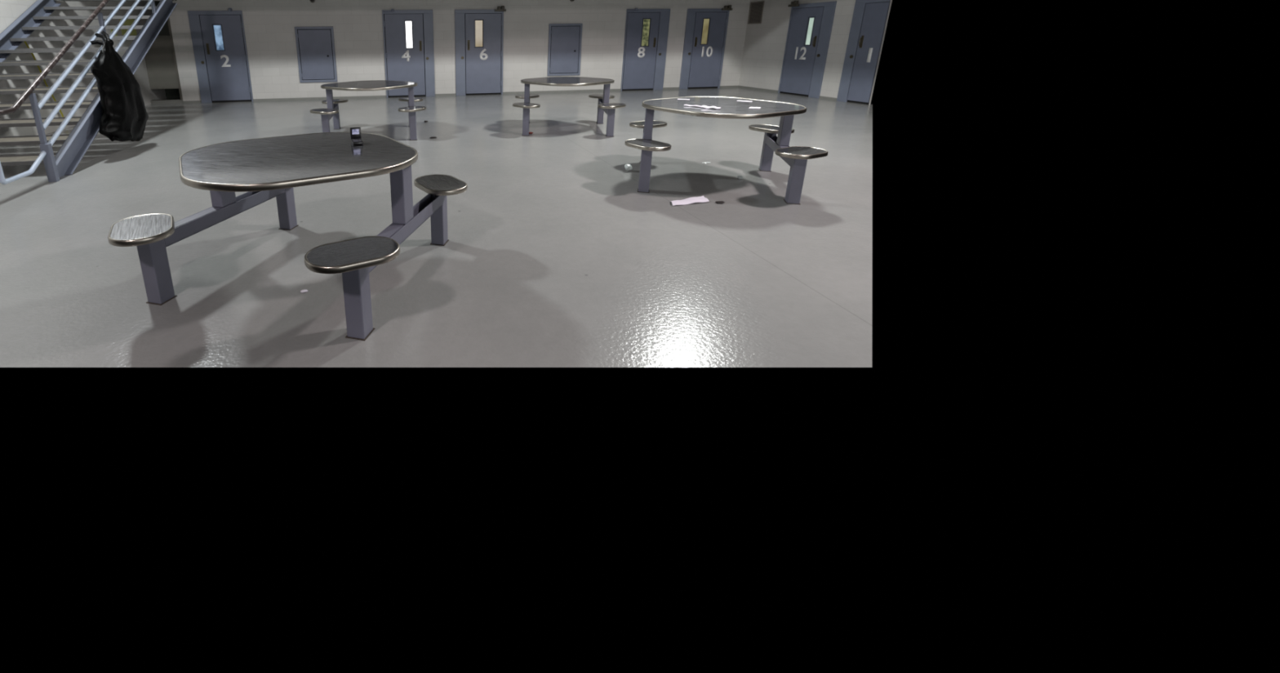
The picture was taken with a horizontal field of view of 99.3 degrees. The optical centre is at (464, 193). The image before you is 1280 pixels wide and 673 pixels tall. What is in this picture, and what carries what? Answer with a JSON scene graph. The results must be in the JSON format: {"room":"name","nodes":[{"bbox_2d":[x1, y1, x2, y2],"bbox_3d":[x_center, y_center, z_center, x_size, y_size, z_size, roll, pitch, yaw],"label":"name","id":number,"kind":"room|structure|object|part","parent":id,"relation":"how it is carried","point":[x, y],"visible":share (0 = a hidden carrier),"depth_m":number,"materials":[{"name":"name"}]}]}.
{"room":"prison interior","nodes":[
{"label":"prison interior","id":0,"kind":"room"},
{"bbox_2d":[0,0,166,146],"bbox_3d":[-6.566,-3.074,6.455,0.200,5.100,12.200,-3,17,-8],"label":"wall","id":1,"kind":"structure","parent":0,"point":[10,10],"depth_m":8.60,"materials":[{"name":"beige paint"}]},
{"bbox_2d":[119,19,137,35],"bbox_3d":[-7.178,-3.575,11.105,0.008,0.380,0.680,-3,17,-8],"label":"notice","id":2,"kind":"object","parent":1,"relation":"attached to","point":[128,22],"visible":0.36,"depth_m":11.13,"materials":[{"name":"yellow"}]},
{"bbox_2d":[144,35,178,88],"bbox_3d":[-6.934,-2.993,11.908,0.660,1.180,0.040,-3,17,-8],"label":"panel","id":3,"kind":"object","parent":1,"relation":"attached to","point":[159,59],"depth_m":11.90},
{"bbox_2d":[150,0,180,99],"bbox_3d":[-6.918,-3.556,12.642,0.970,2.500,0.100,-3,17,-8],"label":"wall","id":4,"kind":"structure","parent":0,"point":[171,94],"depth_m":12.83,"materials":[{"name":"grey paint"}]},
{"bbox_2d":[0,87,872,367],"bbox_3d":[0.953,-0.985,8.062,15.250,0.001,12.274,-3,17,-8],"label":"floor","id":5,"kind":"structure","parent":0,"point":[553,255],"depth_m":3.48,"materials":[{"name":"paint"}]},
{"bbox_2d":[0,0,177,184],"bbox_3d":[-5.466,-2.088,6.633,1.896,3.082,5.250,-3,17,-8],"label":"staircase","id":6,"kind":"structure","parent":5,"relation":"on","point":[76,144],"depth_m":6.43,"materials":[{"name":"grey metal"}]},
{"bbox_3d":[-4.220,-0.456,4.942,0.046,0.590,0.742,-3,17,-8],"label":"rail","id":7,"kind":"part","parent":6,"relation":"part of","materials":[{"name":"grey metal"}]},
{"bbox_2d":[24,41,63,117],"bbox_3d":[-6.595,-1.706,8.206,0.025,1.380,0.604,-3,17,-8],"label":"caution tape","id":8,"kind":"object","parent":6,"relation":"attached to","point":[25,42],"visible":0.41,"depth_m":8.11,"materials":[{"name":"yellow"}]},
{"bbox_3d":[-4.258,-0.557,5.266,0.080,0.900,0.060,-3,17,-8],"label":"post","id":9,"kind":"part","parent":6,"relation":"part of","materials":[{"name":"grey metal"}]},
{"bbox_3d":[-4.569,-2.449,6.534,0.050,2.355,4.981,-3,17,-8],"label":"handrail","id":10,"kind":"part","parent":6,"relation":"part of","materials":[{"name":"grey metal"}]},
{"bbox_3d":[-4.625,-2.447,6.916,0.048,2.139,4.241,-3,17,-8],"label":"rail","id":11,"kind":"part","parent":6,"relation":"part of","materials":[{"name":"metal"}]},
{"bbox_3d":[-4.623,-2.252,6.974,0.048,2.139,4.241,-3,17,-8],"label":"rail","id":12,"kind":"part","parent":6,"relation":"part of","materials":[{"name":"grey metal"}]},
{"bbox_3d":[-4.622,-2.068,7.039,0.048,2.130,4.221,-3,17,-8],"label":"rail","id":13,"kind":"part","parent":6,"relation":"part of","materials":[{"name":"grey metal"}]},
{"bbox_3d":[-4.547,-1.882,6.600,0.045,0.785,0.044,-3,17,-8],"label":"post","id":14,"kind":"part","parent":6,"relation":"part of","materials":[{"name":"grey metal"}]},
{"bbox_2d":[89,31,148,141],"bbox_3d":[-4.343,-1.306,6.514,0.335,1.394,1.162,-3,17,-8],"label":"trash bag","id":15,"kind":"object","parent":6,"relation":"hanging from","point":[124,117],"visible":1,"depth_m":6.31,"materials":[{"name":"black plastic"}]},
{"bbox_3d":[-4.824,-3.169,7.979,0.045,0.810,0.044,-3,17,-8],"label":"post","id":16,"kind":"part","parent":6,"relation":"part of","materials":[{"name":"grey metal"}]},
{"bbox_2d":[150,98,183,104],"bbox_3d":[-6.892,-2.139,12.115,0.708,0.085,0.160,-3,17,-8],"label":"curb","id":17,"kind":"object","parent":5,"relation":"on","point":[178,100],"visible":0.86,"depth_m":12.05,"materials":[{"name":"grey paint"}]},
{"bbox_2d":[107,132,467,340],"bbox_3d":[-0.919,0.121,3.123,1.629,0.744,1.624,4,17,16],"label":"table","id":18,"kind":"object","parent":5,"relation":"on","point":[268,168],"visible":0.99,"depth_m":2.82,"materials":[{"name":"silver metal"}]},
{"bbox_3d":[-1.682,0.184,2.720,0.267,0.028,0.407,-9,19,-27],"label":"seat","id":19,"kind":"part","parent":18,"relation":"part of","materials":[{"name":"silver metal"}]},
{"bbox_3d":[-1.682,0.389,2.828,0.092,0.418,0.100,4,17,16],"label":"leg","id":20,"kind":"part","parent":18,"relation":"part of","materials":[{"name":"purple paint"}]},
{"bbox_3d":[-1.679,0.587,2.887,0.104,0.004,0.112,4,17,16],"label":"plate","id":21,"kind":"part","parent":18,"relation":"part of","materials":[{"name":"grey metal"}]},
{"bbox_3d":[-1.525,-0.090,3.256,0.080,0.332,0.130,4,17,16],"label":"post","id":22,"kind":"part","parent":18,"relation":"part of","materials":[{"name":"grey metal"}]},
{"bbox_3d":[-1.345,0.059,3.921,0.092,0.418,0.100,4,17,16],"label":"leg","id":23,"kind":"part","parent":18,"relation":"part of","materials":[{"name":"purple paint"}]},
{"bbox_3d":[-0.506,0.274,2.372,0.407,0.028,0.267,-9,19,-27],"label":"seat","id":24,"kind":"part","parent":18,"relation":"part of","materials":[{"name":"silver metal"}]},
{"bbox_2d":[349,127,363,145],"bbox_3d":[-0.677,-0.361,3.273,0.068,0.090,0.136,-6,17,-17],"label":"phone","id":25,"kind":"object","parent":18,"relation":"on","point":[355,132],"visible":1,"depth_m":3.31,"materials":[{"name":"black plastic"}]},
{"bbox_3d":[-0.695,-0.384,3.325,0.068,0.076,0.018,-6,17,-17],"label":"phone lid","id":26,"kind":"part","parent":25,"relation":"part of","materials":[{"name":"black plastic"}]},
{"bbox_3d":[-0.508,0.480,2.473,0.092,0.418,0.100,4,17,16],"label":"leg","id":27,"kind":"part","parent":18,"relation":"part of","materials":[{"name":"purple paint"}]},
{"bbox_3d":[-0.505,0.678,2.532,0.104,0.004,0.112,4,17,16],"label":"plate","id":28,"kind":"part","parent":18,"relation":"part of","materials":[{"name":"grey metal"}]},
{"bbox_3d":[-0.350,-0.005,2.920,0.080,0.332,0.130,4,17,16],"label":"post","id":29,"kind":"part","parent":18,"relation":"part of","materials":[{"name":"grey metal"}]},
{"bbox_3d":[-0.174,0.143,3.591,0.092,0.418,0.100,4,17,16],"label":"leg","id":30,"kind":"part","parent":18,"relation":"part of","materials":[{"name":"purple paint"}]},
{"bbox_3d":[-0.171,0.341,3.650,0.104,0.004,0.112,4,17,16],"label":"plate","id":31,"kind":"part","parent":18,"relation":"part of","materials":[{"name":"grey metal"}]},
{"bbox_3d":[-0.159,-0.061,3.482,0.267,0.028,0.407,-9,19,-27],"label":"seat","id":32,"kind":"part","parent":18,"relation":"part of","materials":[{"name":"silver metal"}]},
{"bbox_2d":[310,80,426,140],"bbox_3d":[-1.387,-1.259,7.777,1.594,0.744,1.594,-3,17,-6],"label":"table","id":33,"kind":"object","parent":5,"relation":"on","point":[332,110],"visible":0.98,"depth_m":7.39,"materials":[{"name":"silver metal"}]},
{"bbox_3d":[-1.914,-1.124,7.123,0.407,0.028,0.267,12,21,37],"label":"seat","id":34,"kind":"part","parent":33,"relation":"part of","materials":[{"name":"silver metal"}]},
{"bbox_3d":[-1.913,-0.911,7.202,0.092,0.418,0.100,-3,17,-6],"label":"leg","id":35,"kind":"part","parent":33,"relation":"part of","materials":[{"name":"purple paint"}]},
{"bbox_3d":[-1.989,-1.407,7.697,0.080,0.332,0.130,-3,17,-6],"label":"post","id":36,"kind":"part","parent":33,"relation":"part of","materials":[{"name":"grey metal"}]},
{"bbox_3d":[-2.052,-1.463,8.266,0.267,0.028,0.407,12,21,37],"label":"seat","id":37,"kind":"part","parent":33,"relation":"part of","materials":[{"name":"silver metal"}]},
{"bbox_3d":[-2.048,-1.242,8.316,0.092,0.418,0.100,-3,17,-6],"label":"leg","id":38,"kind":"part","parent":33,"relation":"part of","materials":[{"name":"purple paint"}]},
{"bbox_3d":[-0.860,-1.516,8.394,0.407,0.028,0.267,12,21,37],"label":"seat","id":39,"kind":"part","parent":33,"relation":"part of","materials":[{"name":"silver metal"}]},
{"bbox_3d":[-0.797,-1.460,7.825,0.080,0.332,0.130,-3,17,-6],"label":"post","id":40,"kind":"part","parent":33,"relation":"part of","materials":[{"name":"grey metal"}]},
{"bbox_3d":[-0.722,-1.177,7.251,0.267,0.028,0.407,12,21,37],"label":"seat","id":41,"kind":"part","parent":33,"relation":"part of","materials":[{"name":"silver metal"}]},
{"bbox_3d":[-0.721,-0.964,7.330,0.092,0.418,0.100,-3,17,-6],"label":"leg","id":42,"kind":"part","parent":33,"relation":"part of","materials":[{"name":"purple paint"}]},
{"bbox_2d":[512,76,626,137],"bbox_3d":[1.569,-1.362,7.999,1.594,0.744,1.594,1,17,7],"label":"table","id":43,"kind":"object","parent":5,"relation":"on","point":[603,104],"visible":1,"depth_m":7.62,"materials":[{"name":"silver metal"}]},
{"bbox_3d":[0.901,-1.055,7.565,0.092,0.418,0.100,1,17,7],"label":"leg","id":44,"kind":"part","parent":43,"relation":"part of","materials":[{"name":"purple paint"}]},
{"bbox_3d":[0.896,-1.267,7.486,0.267,0.028,0.407,-13,21,-36],"label":"seat","id":45,"kind":"part","parent":43,"relation":"part of","materials":[{"name":"silver metal"}]},
{"bbox_3d":[1.050,-1.609,8.626,0.407,0.028,0.267,-13,21,-36],"label":"seat","id":46,"kind":"part","parent":43,"relation":"part of","materials":[{"name":"silver metal"}]},
{"bbox_3d":[0.976,-1.552,8.059,0.080,0.332,0.130,1,17,7],"label":"post","id":47,"kind":"part","parent":43,"relation":"part of","materials":[{"name":"grey metal"}]},
{"bbox_3d":[2.240,-1.357,8.525,0.092,0.418,0.100,1,17,7],"label":"leg","id":48,"kind":"part","parent":43,"relation":"part of","materials":[{"name":"purple paint"}]},
{"bbox_3d":[2.240,-1.579,8.475,0.267,0.028,0.407,-13,21,-36],"label":"seat","id":49,"kind":"part","parent":43,"relation":"part of","materials":[{"name":"silver metal"}]},
{"bbox_3d":[2.166,-1.522,7.907,0.080,0.332,0.130,1,17,7],"label":"post","id":50,"kind":"part","parent":43,"relation":"part of","materials":[{"name":"grey metal"}]},
{"bbox_3d":[2.091,-1.024,7.414,0.092,0.418,0.100,1,17,7],"label":"leg","id":51,"kind":"part","parent":43,"relation":"part of","materials":[{"name":"purple paint"}]},
{"bbox_3d":[2.086,-1.237,7.335,0.407,0.028,0.267,-13,21,-36],"label":"seat","id":52,"kind":"part","parent":43,"relation":"part of","materials":[{"name":"silver metal"}]},
{"bbox_2d":[624,164,632,170],"bbox_3d":[1.738,-0.272,5.506,0.084,0.075,0.083,-3,17,-8],"label":"plastic wrap","id":53,"kind":"object","parent":5,"relation":"on","point":[628,166],"visible":1,"depth_m":5.48,"materials":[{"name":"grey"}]},
{"bbox_2d":[670,195,709,205],"bbox_3d":[1.942,0.064,4.459,0.439,0.023,0.144,-7,18,-20],"label":"folded paper","id":54,"kind":"object","parent":5,"relation":"on","point":[695,199],"visible":1,"depth_m":4.44,"materials":[{"name":"white paper"}]},
{"bbox_2d":[624,96,827,204],"bbox_3d":[2.411,-0.491,5.038,1.594,0.744,1.594,5,18,18],"label":"table","id":55,"kind":"object","parent":5,"relation":"on","point":[797,157],"visible":1,"depth_m":4.71,"materials":[{"name":"silver metal"}]},
{"bbox_3d":[1.655,-0.224,4.745,0.092,0.418,0.100,5,18,18],"label":"leg","id":56,"kind":"part","parent":55,"relation":"part of","materials":[{"name":"purple paint"}]},
{"bbox_3d":[1.647,-0.437,4.666,0.267,0.028,0.407,-9,18,-25],"label":"seat","id":57,"kind":"part","parent":55,"relation":"part of","materials":[{"name":"silver metal"}]},
{"bbox_3d":[2.038,-0.765,5.752,0.407,0.028,0.267,-9,18,-25],"label":"seat","id":58,"kind":"part","parent":55,"relation":"part of","materials":[{"name":"silver metal"}]},
{"bbox_3d":[1.853,-0.714,5.210,0.080,0.332,0.130,5,18,18],"label":"post","id":59,"kind":"part","parent":55,"relation":"part of","materials":[{"name":"grey metal"}]},
{"bbox_2d":[701,105,720,109],"bbox_3d":[2.208,-0.769,4.639,0.073,0.023,0.179,-15,22,-39],"label":"paper sheet","id":60,"kind":"object","parent":55,"relation":"on","point":[702,106],"visible":1,"depth_m":4.63,"materials":[{"name":"white paper"}]},
{"bbox_3d":[3.170,-0.445,5.425,0.092,0.418,0.100,5,18,18],"label":"leg","id":61,"kind":"part","parent":55,"relation":"part of","materials":[{"name":"purple paint"}]},
{"bbox_3d":[3.173,-0.666,5.373,0.267,0.028,0.407,-9,18,-25],"label":"seat","id":62,"kind":"part","parent":55,"relation":"part of","materials":[{"name":"silver metal"}]},
{"bbox_3d":[2.987,-0.616,4.831,0.080,0.332,0.130,5,18,18],"label":"post","id":63,"kind":"part","parent":55,"relation":"part of","materials":[{"name":"grey metal"}]},
{"bbox_3d":[2.789,-0.125,4.366,0.092,0.418,0.100,5,18,18],"label":"leg","id":64,"kind":"part","parent":55,"relation":"part of","materials":[{"name":"purple paint"}]},
{"bbox_3d":[2.781,-0.338,4.287,0.407,0.028,0.267,-9,18,-25],"label":"seat","id":65,"kind":"part","parent":55,"relation":"part of","materials":[{"name":"silver metal"}]},
{"bbox_2d":[168,0,750,101],"bbox_3d":[0.175,-4.944,12.450,15.080,5.100,0.200,-3,17,-8],"label":"wall","id":66,"kind":"structure","parent":0,"point":[269,25],"depth_m":12.54,"materials":[{"name":"beige paint"}]},
{"bbox_2d":[167,17,182,99],"bbox_3d":[-6.579,-3.283,11.823,0.048,2.265,0.189,-3,17,-8],"label":"door frame","id":67,"kind":"structure","parent":66,"relation":"attached to","point":[168,20],"depth_m":11.79,"materials":[{"name":"grey metal"}]},
{"bbox_2d":[182,100,201,103],"bbox_3d":[-6.324,-2.127,12.102,0.406,0.055,0.008,-3,17,-8],"label":"baseboard","id":68,"kind":"structure","parent":66,"relation":"attached to","point":[193,101],"depth_m":12.10,"materials":[{"name":"grey paint"}]},
{"bbox_2d":[187,8,253,102],"bbox_3d":[-5.563,-3.136,11.895,1.149,2.089,0.113,-3,17,-8],"label":"door","id":69,"kind":"structure","parent":66,"relation":"in","point":[218,37],"depth_m":11.90,"materials":[{"name":"blue paint"}]},
{"bbox_3d":[-6.009,-3.035,11.852,0.194,1.870,0.004,-3,17,-8],"label":"lock panel","id":70,"kind":"part","parent":69,"relation":"part of","materials":[{"name":"blue paint"}]},
{"bbox_3d":[-5.823,-3.282,11.817,0.056,0.240,0.004,-3,17,-8],"label":"handle plate","id":71,"kind":"part","parent":69,"relation":"part of","materials":[{"name":"black metal"}]},
{"bbox_2d":[294,26,337,82],"bbox_3d":[-3.473,-3.256,12.221,0.867,1.263,0.041,-3,17,-8],"label":"access panel","id":72,"kind":"object","parent":66,"relation":"attached to","point":[315,46],"visible":1,"depth_m":12.21,"materials":[{"name":"blue paint"}]},
{"bbox_2d":[253,95,386,101],"bbox_3d":[-3.446,-2.290,12.529,3.124,0.055,0.008,-3,17,-8],"label":"baseboard","id":73,"kind":"structure","parent":66,"relation":"attached to","point":[368,96],"depth_m":12.51,"materials":[{"name":"grey paint"}]},
{"bbox_2d":[382,8,435,97],"bbox_3d":[-1.321,-3.359,12.533,1.193,2.050,0.104,-3,17,-8],"label":"door","id":74,"kind":"structure","parent":66,"relation":"in","point":[408,34],"depth_m":12.51,"materials":[{"name":"blue paint"}]},
{"bbox_3d":[-0.853,-3.326,12.616,0.197,1.870,0.004,-3,17,-8],"label":"lock panel","id":75,"kind":"part","parent":74,"relation":"part of","materials":[{"name":"blue paint"}]},
{"bbox_2d":[435,93,456,96],"bbox_3d":[-0.464,-2.458,12.970,0.528,0.055,0.008,-3,17,-8],"label":"baseboard","id":76,"kind":"structure","parent":66,"relation":"attached to","point":[436,95],"depth_m":12.96,"materials":[{"name":"grey paint"}]},
{"bbox_2d":[454,5,506,95],"bbox_3d":[0.405,-3.478,12.756,1.240,2.110,0.154,-3,17,-8],"label":"door","id":77,"kind":"structure","parent":66,"relation":"in","point":[478,33],"depth_m":12.78,"materials":[{"name":"blue paint"}]},
{"bbox_3d":[-0.081,-3.370,12.730,0.210,1.870,0.004,-3,17,-8],"label":"lock panel","id":78,"kind":"part","parent":77,"relation":"part of","materials":[{"name":"blue paint"}]},
{"bbox_2d":[494,5,506,11],"bbox_3d":[0.876,-4.449,12.520,0.270,0.125,0.104,-3,17,-8],"label":"door closer","id":79,"kind":"object","parent":77,"relation":"attached to","point":[498,9],"depth_m":12.50,"materials":[{"name":"brown metal"}]},
{"bbox_2d":[502,88,621,94],"bbox_3d":[2.545,-2.629,13.416,3.175,0.055,0.008,-3,17,-8],"label":"baseboard","id":80,"kind":"structure","parent":66,"relation":"attached to","point":[602,90],"depth_m":13.40,"materials":[{"name":"grey paint"}]},
{"bbox_2d":[546,23,582,75],"bbox_3d":[2.541,-3.615,13.106,0.865,1.262,0.041,-3,17,-8],"label":"access panel","id":81,"kind":"object","parent":66,"relation":"attached to","point":[565,40],"visible":1,"depth_m":13.10,"materials":[{"name":"blue paint"}]},
{"bbox_2d":[620,8,670,91],"bbox_3d":[4.686,-3.698,13.422,1.175,2.050,0.104,-3,17,-8],"label":"door","id":82,"kind":"structure","parent":66,"relation":"in","point":[646,30],"depth_m":13.41,"materials":[{"name":"blue paint"}]},
{"bbox_3d":[5.127,-3.664,13.501,0.235,1.870,0.004,-3,17,-8],"label":"lock panel","id":83,"kind":"part","parent":82,"relation":"part of","materials":[{"name":"blue paint"}]},
{"bbox_2d":[662,87,679,89],"bbox_3d":[5.511,-2.796,13.855,0.480,0.055,0.008,-3,17,-8],"label":"baseboard","id":84,"kind":"structure","parent":66,"relation":"attached to","point":[664,88],"depth_m":13.85,"materials":[{"name":"grey paint"}]},
{"bbox_2d":[679,4,732,88],"bbox_3d":[6.339,-3.813,13.634,1.205,2.110,0.154,-3,17,-8],"label":"door","id":85,"kind":"structure","parent":66,"relation":"in","point":[706,29],"depth_m":13.66,"materials":[{"name":"blue paint"}]},
{"bbox_3d":[5.865,-3.706,13.610,0.200,1.870,0.004,-3,17,-8],"label":"lock panel","id":86,"kind":"part","parent":85,"relation":"part of","materials":[{"name":"blue paint"}]},
{"bbox_2d":[721,4,732,10],"bbox_3d":[6.793,-4.783,13.396,0.270,0.125,0.104,-3,17,-8],"label":"door closer","id":87,"kind":"object","parent":85,"relation":"attached to","point":[726,7],"depth_m":13.38,"materials":[{"name":"brown metal"}]},
{"bbox_2d":[720,85,738,88],"bbox_3d":[7.187,-2.891,14.103,0.575,0.055,0.008,-3,17,-8],"label":"baseboard","id":88,"kind":"structure","parent":66,"relation":"attached to","point":[721,86],"depth_m":14.10,"materials":[{"name":"grey paint"}]},
{"bbox_2d":[738,0,892,105],"bbox_3d":[7.766,-4.769,11.546,0.030,5.100,3.980,-3,17,-8],"label":"wall","id":89,"kind":"structure","parent":0,"point":[765,42],"depth_m":12.65,"materials":[{"name":"beige paint"}]},
{"bbox_2d":[747,0,764,24],"bbox_3d":[7.485,-4.628,13.328,0.020,0.540,0.495,-3,17,-8],"label":"air vent","id":90,"kind":"object","parent":89,"relation":"in","point":[756,10],"visible":1,"depth_m":13.32,"materials":[{"name":"grey metal"}]},
{"bbox_2d":[738,85,777,93],"bbox_3d":[7.585,-2.695,13.428,0.008,0.055,1.520,-3,17,-8],"label":"baseboard","id":91,"kind":"structure","parent":89,"relation":"attached to","point":[740,86],"depth_m":13.38,"materials":[{"name":"grey paint"}]},
{"bbox_2d":[777,0,836,98],"bbox_3d":[7.732,-3.297,11.844,0.154,2.110,1.260,-3,17,-8],"label":"door","id":92,"kind":"structure","parent":89,"relation":"in","point":[810,24],"depth_m":11.79,"materials":[{"name":"blue paint"}]},
{"bbox_2d":[787,0,799,7],"bbox_3d":[7.619,-4.385,12.026,0.104,0.125,0.270,-3,17,-8],"label":"door closer","id":93,"kind":"object","parent":92,"relation":"attached to","point":[795,3],"depth_m":11.97,"materials":[{"name":"brown metal"}]},
{"bbox_3d":[7.799,-3.373,11.553,0.004,0.240,0.056,-3,17,-8],"label":"handle plate","id":94,"kind":"part","parent":92,"relation":"part of","materials":[{"name":"black metal"}]},
{"bbox_3d":[7.830,-3.077,11.416,0.004,1.870,0.245,-3,17,-8],"label":"lock panel","id":95,"kind":"part","parent":92,"relation":"part of","materials":[{"name":"blue paint"}]},
{"bbox_2d":[818,96,836,100],"bbox_3d":[7.934,-2.070,11.315,0.008,0.055,0.492,-3,17,-8],"label":"baseboard","id":96,"kind":"structure","parent":89,"relation":"attached to","point":[820,97],"depth_m":11.32,"materials":[{"name":"grey paint"}]},
{"bbox_2d":[836,0,890,105],"bbox_3d":[7.990,-2.842,10.447,0.104,2.030,0.738,-3,17,-8],"label":"door","id":97,"kind":"structure","parent":89,"relation":"in","point":[869,17],"depth_m":10.42,"materials":[{"name":"blue paint"}]},
{"bbox_3d":[7.949,-2.862,10.690,0.004,1.870,0.203,-3,17,-8],"label":"lock panel","id":98,"kind":"part","parent":97,"relation":"part of","materials":[{"name":"blue paint"}]},
{"bbox_3d":[7.984,-3.042,10.435,0.004,0.240,0.056,-3,17,-8],"label":"handle plate","id":99,"kind":"part","parent":97,"relation":"part of","materials":[{"name":"black metal"}]}
]}

